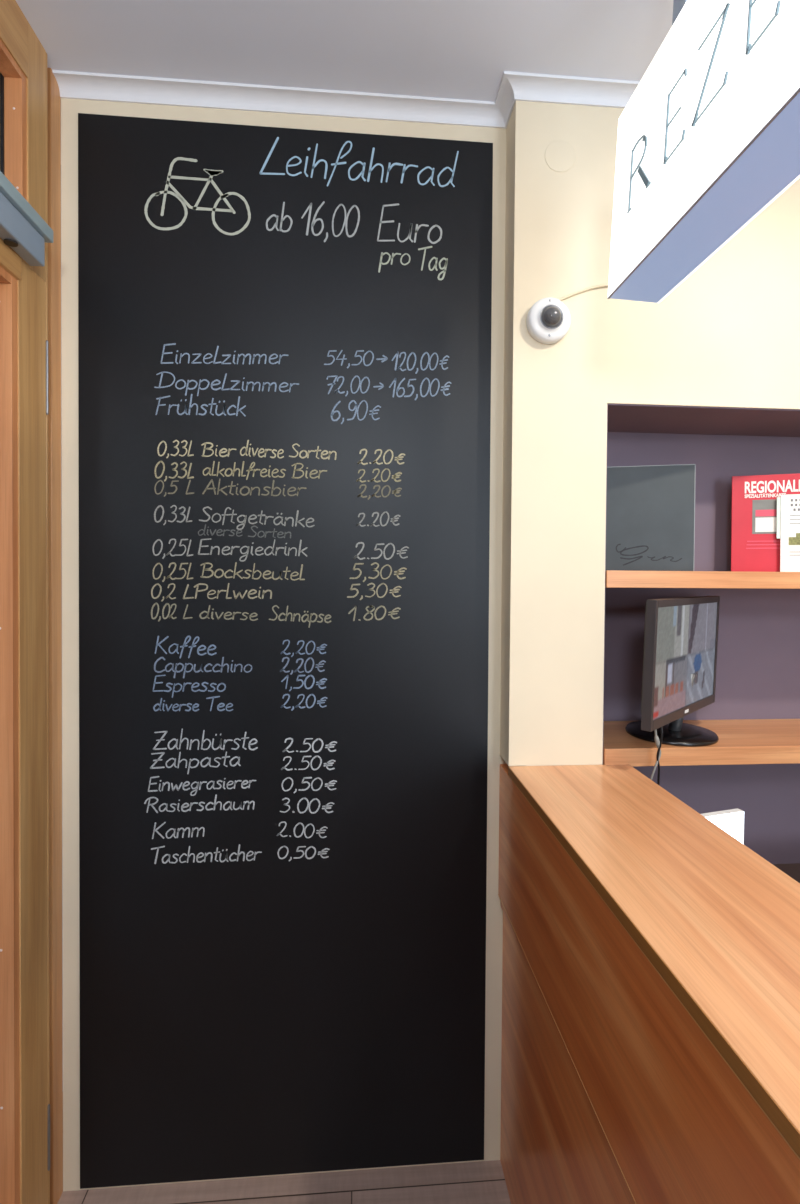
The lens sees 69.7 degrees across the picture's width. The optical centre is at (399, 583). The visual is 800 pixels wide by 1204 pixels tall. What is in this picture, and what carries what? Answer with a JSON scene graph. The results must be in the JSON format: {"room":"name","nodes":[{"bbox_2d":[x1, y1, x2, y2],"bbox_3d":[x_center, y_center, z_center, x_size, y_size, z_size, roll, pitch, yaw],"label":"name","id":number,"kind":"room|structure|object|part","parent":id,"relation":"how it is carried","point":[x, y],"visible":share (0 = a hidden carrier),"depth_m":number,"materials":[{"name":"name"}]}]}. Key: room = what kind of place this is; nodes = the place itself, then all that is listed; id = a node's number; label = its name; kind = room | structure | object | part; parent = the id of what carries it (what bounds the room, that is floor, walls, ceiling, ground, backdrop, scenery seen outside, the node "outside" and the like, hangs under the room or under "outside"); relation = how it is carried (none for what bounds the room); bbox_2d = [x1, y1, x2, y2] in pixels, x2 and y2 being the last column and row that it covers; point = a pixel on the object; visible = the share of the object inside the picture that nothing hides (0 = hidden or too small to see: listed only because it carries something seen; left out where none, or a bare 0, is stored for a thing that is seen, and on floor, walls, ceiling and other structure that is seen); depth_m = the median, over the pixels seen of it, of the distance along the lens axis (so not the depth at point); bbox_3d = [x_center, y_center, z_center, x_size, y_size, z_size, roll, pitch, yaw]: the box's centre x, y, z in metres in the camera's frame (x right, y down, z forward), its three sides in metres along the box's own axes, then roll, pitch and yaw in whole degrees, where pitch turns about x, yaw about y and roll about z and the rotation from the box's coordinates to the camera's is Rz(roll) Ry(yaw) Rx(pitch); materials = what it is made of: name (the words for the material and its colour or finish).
{"room":"hotel reception","nodes":[
{"label":"hotel reception","id":0,"kind":"room"},
{"bbox_2d":[57,1160,510,1203],"bbox_3d":[0.702,1.473,-0.473,3.255,0.100,4.300,0,1,-4],"label":"floor","id":1,"kind":"structure","parent":0,"point":[480,1182],"depth_m":1.32,"materials":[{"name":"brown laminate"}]},
{"bbox_2d":[498,764,799,1203],"bbox_3d":[0.441,0.926,0.420,0.268,0.962,1.939,0,1,-4],"label":"counter","id":2,"kind":"object","parent":1,"relation":"on","point":[612,1092],"depth_m":0.82,"materials":[{"name":"brown wood"}]},
{"bbox_3d":[0.327,1.082,0.414,0.016,0.648,1.939,0,1,-4],"label":"panel","id":3,"kind":"part","parent":2,"relation":"part of","materials":[{"name":"brown wood"}]},
{"bbox_2d":[508,764,799,1156],"bbox_3d":[0.453,0.435,0.372,0.280,0.020,1.858,0,1,-4],"label":"countertop","id":4,"kind":"structure","parent":2,"relation":"on","point":[718,921],"depth_m":0.75,"materials":[{"name":"brown wood"}]},
{"bbox_2d":[773,863,799,882],"bbox_3d":[0.974,1.040,1.096,0.875,0.720,0.600,0,1,-4],"label":"desk","id":5,"kind":"object","parent":1,"relation":"on","point":[792,870],"visible":0.12,"depth_m":1.36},
{"bbox_2d":[701,808,743,843],"bbox_3d":[0.660,0.580,1.220,0.143,0.190,0.090,0,1,-17],"label":"box","id":6,"kind":"object","parent":5,"relation":"on","point":[731,821],"visible":0.12,"depth_m":1.22,"materials":[{"name":"white plastic"}]},
{"bbox_2d":[61,98,507,1190],"bbox_3d":[-0.241,0.142,1.458,1.055,2.485,0.260,0,1,-4],"label":"wall","id":7,"kind":"structure","parent":0,"point":[70,108],"depth_m":1.31,"materials":[{"name":"beige paint"}]},
{"bbox_2d":[47,68,62,1203],"bbox_3d":[-0.805,0.141,1.263,0.100,2.485,0.042,0,1,-4],"label":"trim","id":8,"kind":"structure","parent":7,"relation":"attached to","point":[53,93],"depth_m":1.26,"materials":[{"name":"brown wood"}]},
{"bbox_2d":[78,113,492,1188],"bbox_3d":[-0.255,0.172,1.325,0.933,2.415,0.004,0,1,-4],"label":"chalkboard","id":9,"kind":"object","parent":7,"relation":"attached to","point":[284,334],"visible":1,"depth_m":1.32,"materials":[{"name":"paint"}]},
{"bbox_2d":[52,70,639,128],"bbox_3d":[0.680,-1.076,1.320,2.855,0.030,0.116,0,1,-4],"label":"trim","id":10,"kind":"structure","parent":7,"relation":"attached to","point":[514,86],"depth_m":1.28,"materials":[{"name":"white paint"}]},
{"bbox_2d":[16,0,673,101],"bbox_3d":[0.721,-1.111,-0.515,3.255,0.100,4.300,0,1,-4],"label":"ceiling","id":11,"kind":"structure","parent":0,"point":[451,49],"depth_m":1.16,"materials":[{"name":"white paint"}]},
{"bbox_2d":[607,0,799,302],"bbox_3d":[0.457,-0.775,0.434,0.108,0.592,1.120,0,1,-4],"label":"sign","id":12,"kind":"object","parent":11,"relation":"hanging from","point":[708,138],"visible":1,"depth_m":0.75,"materials":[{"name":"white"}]},
{"bbox_3d":[0.448,-0.483,0.438,0.086,0.007,1.120,0,1,-4],"label":"panel","id":13,"kind":"part","parent":12,"relation":"part of","materials":[{"name":"blue"}]},
{"bbox_3d":[0.501,-0.631,0.439,0.019,0.306,1.120,0,1,-4],"label":"panel","id":14,"kind":"part","parent":12,"relation":"part of","materials":[{"name":"white"}]},
{"bbox_2d":[500,101,799,765],"bbox_3d":[1.157,0.152,1.526,1.855,2.485,0.340,0,1,-4],"label":"wall column","id":15,"kind":"structure","parent":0,"point":[728,335],"depth_m":1.29,"materials":[{"name":"beige paint"}]},
{"bbox_2d":[526,297,570,343],"bbox_3d":[0.330,-0.580,1.256,0.097,0.097,0.047,0,1,-4],"label":"dome camera","id":16,"kind":"object","parent":15,"relation":"attached to","point":[548,320],"visible":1,"depth_m":1.25,"materials":[{"name":"white plastic"}]},
{"bbox_2d":[545,140,574,171],"bbox_3d":[0.355,-0.948,1.275,0.070,0.070,0.001,0,1,-4],"label":"cover plate","id":17,"kind":"object","parent":15,"relation":"attached to","point":[559,154],"visible":1,"depth_m":1.27,"materials":[{"name":"beige paint"}]},
{"bbox_2d":[559,284,607,300],"bbox_3d":[0.467,-0.650,1.286,0.240,0.052,0.006,0,1,-4],"label":"cable","id":18,"kind":"object","parent":15,"relation":"attached to","point":[601,285],"visible":0.56,"depth_m":1.28,"materials":[{"name":"beige plastic"}]},
{"bbox_2d":[602,404,799,863],"bbox_3d":[1.263,0.495,1.542,1.638,1.799,0.336,0,1,-4],"label":"wall","id":19,"kind":"structure","parent":0,"point":[758,667],"depth_m":1.57,"materials":[{"name":"paint"}]},
{"bbox_2d":[603,719,799,766],"bbox_3d":[1.269,0.399,1.486,1.632,0.042,0.244,0,1,-4],"label":"shelf","id":20,"kind":"object","parent":19,"relation":"attached to","point":[741,741],"visible":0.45,"depth_m":1.34,"materials":[{"name":"brown wood"}]},
{"bbox_2d":[625,596,719,746],"bbox_3d":[0.645,0.203,1.372,0.210,0.342,0.405,1,1,28],"label":"monitor","id":21,"kind":"object","parent":20,"relation":"on","point":[681,634],"visible":1,"depth_m":1.33,"materials":[{"name":"grey plastic"}]},
{"bbox_2d":[650,729,660,779],"bbox_3d":[0.573,0.402,1.296,0.021,0.189,0.043,0,1,-4],"label":"cable","id":22,"kind":"object","parent":21,"relation":"hanging from","point":[657,741],"visible":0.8,"depth_m":1.28,"materials":[{"name":"white plastic"}]},
{"bbox_2d":[656,726,662,785],"bbox_3d":[0.583,0.408,1.298,0.012,0.201,0.045,1,1,16],"label":"cable","id":23,"kind":"object","parent":21,"relation":"hanging from","point":[661,738],"visible":0.8,"depth_m":1.28,"materials":[{"name":"black plastic"}]},
{"bbox_2d":[605,570,799,588],"bbox_3d":[1.272,-0.007,1.481,1.632,0.039,0.242,0,1,-4],"label":"wall shelf","id":24,"kind":"object","parent":19,"relation":"attached to","point":[614,578],"visible":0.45,"depth_m":1.31,"materials":[{"name":"brown wood"}]},
{"bbox_2d":[606,464,695,570],"bbox_3d":[0.617,-0.169,1.495,0.274,0.273,0.009,1,1,13],"label":"glass plate","id":25,"kind":"object","parent":24,"relation":"on","point":[650,510],"visible":0.88,"depth_m":1.49,"materials":[{"name":"glass"}]},
{"bbox_2d":[731,473,799,571],"bbox_3d":[0.978,-0.154,1.465,0.235,0.250,0.012,1,1,20],"label":"brochure","id":26,"kind":"object","parent":24,"relation":"on","point":[755,547],"visible":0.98,"depth_m":1.48,"materials":[{"name":"red paper"}]},
{"bbox_2d":[746,540,779,548],"bbox_3d":[0.940,-0.100,1.475,0.090,0.021,0.001,1,1,20],"label":"print","id":27,"kind":"object","parent":26,"relation":"attached to","point":[750,544],"depth_m":1.48},
{"bbox_2d":[752,499,776,533],"bbox_3d":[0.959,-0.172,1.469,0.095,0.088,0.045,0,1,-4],"label":"picture","id":28,"kind":"object","parent":26,"relation":"on","point":[764,511],"depth_m":1.48},
{"bbox_2d":[755,509,776,516],"bbox_3d":[0.952,-0.181,1.471,0.074,0.017,0.002,1,1,20],"label":"picture","id":29,"kind":"object","parent":26,"relation":"on","point":[758,512],"depth_m":1.48},
{"bbox_2d":[755,517,776,531],"bbox_3d":[0.952,-0.151,1.471,0.074,0.037,0.002,1,1,20],"label":"picture","id":30,"kind":"object","parent":26,"relation":"on","point":[762,524],"depth_m":1.48,"materials":[{"name":"white paper"}]},
{"bbox_2d":[776,494,799,571],"bbox_3d":[1.022,-0.127,1.439,0.138,0.196,0.010,1,1,16],"label":"card","id":31,"kind":"object","parent":24,"relation":"on","point":[788,506],"visible":0.98,"depth_m":1.45,"materials":[{"name":"paper"}]},
{"bbox_2d":[789,537,799,544],"bbox_3d":[1.024,-0.107,1.436,0.092,0.020,0.001,1,1,16],"label":"picture","id":32,"kind":"object","parent":31,"relation":"on","point":[792,540],"depth_m":1.44},
{"bbox_2d":[790,499,799,523],"bbox_3d":[1.031,-0.181,1.435,0.100,0.062,0.002,1,1,16],"label":"print","id":33,"kind":"object","parent":31,"relation":"attached to","point":[794,503],"depth_m":1.45},
{"bbox_3d":[-0.612,0.183,-1.248,0.100,2.485,2.800,0,1,-4],"label":"wall","id":34,"kind":"structure","parent":0,"visible":0},
{"bbox_2d":[0,0,45,221],"bbox_3d":[-0.742,-0.904,0.659,0.100,0.375,1.058,0,1,-4],"label":"window","id":35,"kind":"structure","parent":34,"relation":"in","point":[22,54],"depth_m":1.11,"materials":[{"name":"brown wood"}]},
{"bbox_3d":[-0.743,-1.037,0.685,0.100,0.110,0.874,0,1,-4],"label":"head frame","id":36,"kind":"part","parent":35,"relation":"part of","materials":[{"name":"brown wood"}]},
{"bbox_3d":[-0.742,-0.904,0.659,0.100,0.375,1.058,0,1,-4],"label":"frame","id":37,"kind":"part","parent":35,"relation":"part of","materials":[{"name":"brown wood"}]},
{"bbox_2d":[0,53,49,1203],"bbox_3d":[-0.750,0.150,0.705,0.105,2.485,1.016,0,1,-4],"label":"door frame","id":38,"kind":"structure","parent":34,"relation":"in","point":[24,357],"depth_m":1.12,"materials":[{"name":"brown wood"}]},
{"bbox_3d":[-0.717,-0.645,0.695,0.049,0.144,0.818,0,1,-4],"label":"rail","id":39,"kind":"part","parent":38,"relation":"part of","materials":[{"name":"brown wood"}]},
{"bbox_2d":[0,171,52,266],"bbox_3d":[-0.690,-0.657,0.911,0.038,0.083,0.464,0,1,-4],"label":"door closer","id":40,"kind":"object","parent":38,"relation":"attached to","point":[22,228],"depth_m":1.05,"materials":[{"name":"grey metal"}]},
{"bbox_3d":[-0.791,0.142,1.207,0.100,2.485,0.007,0,1,-4],"label":"frame post","id":41,"kind":"part","parent":38,"relation":"part of","materials":[{"name":"brown wood"}]}
]}

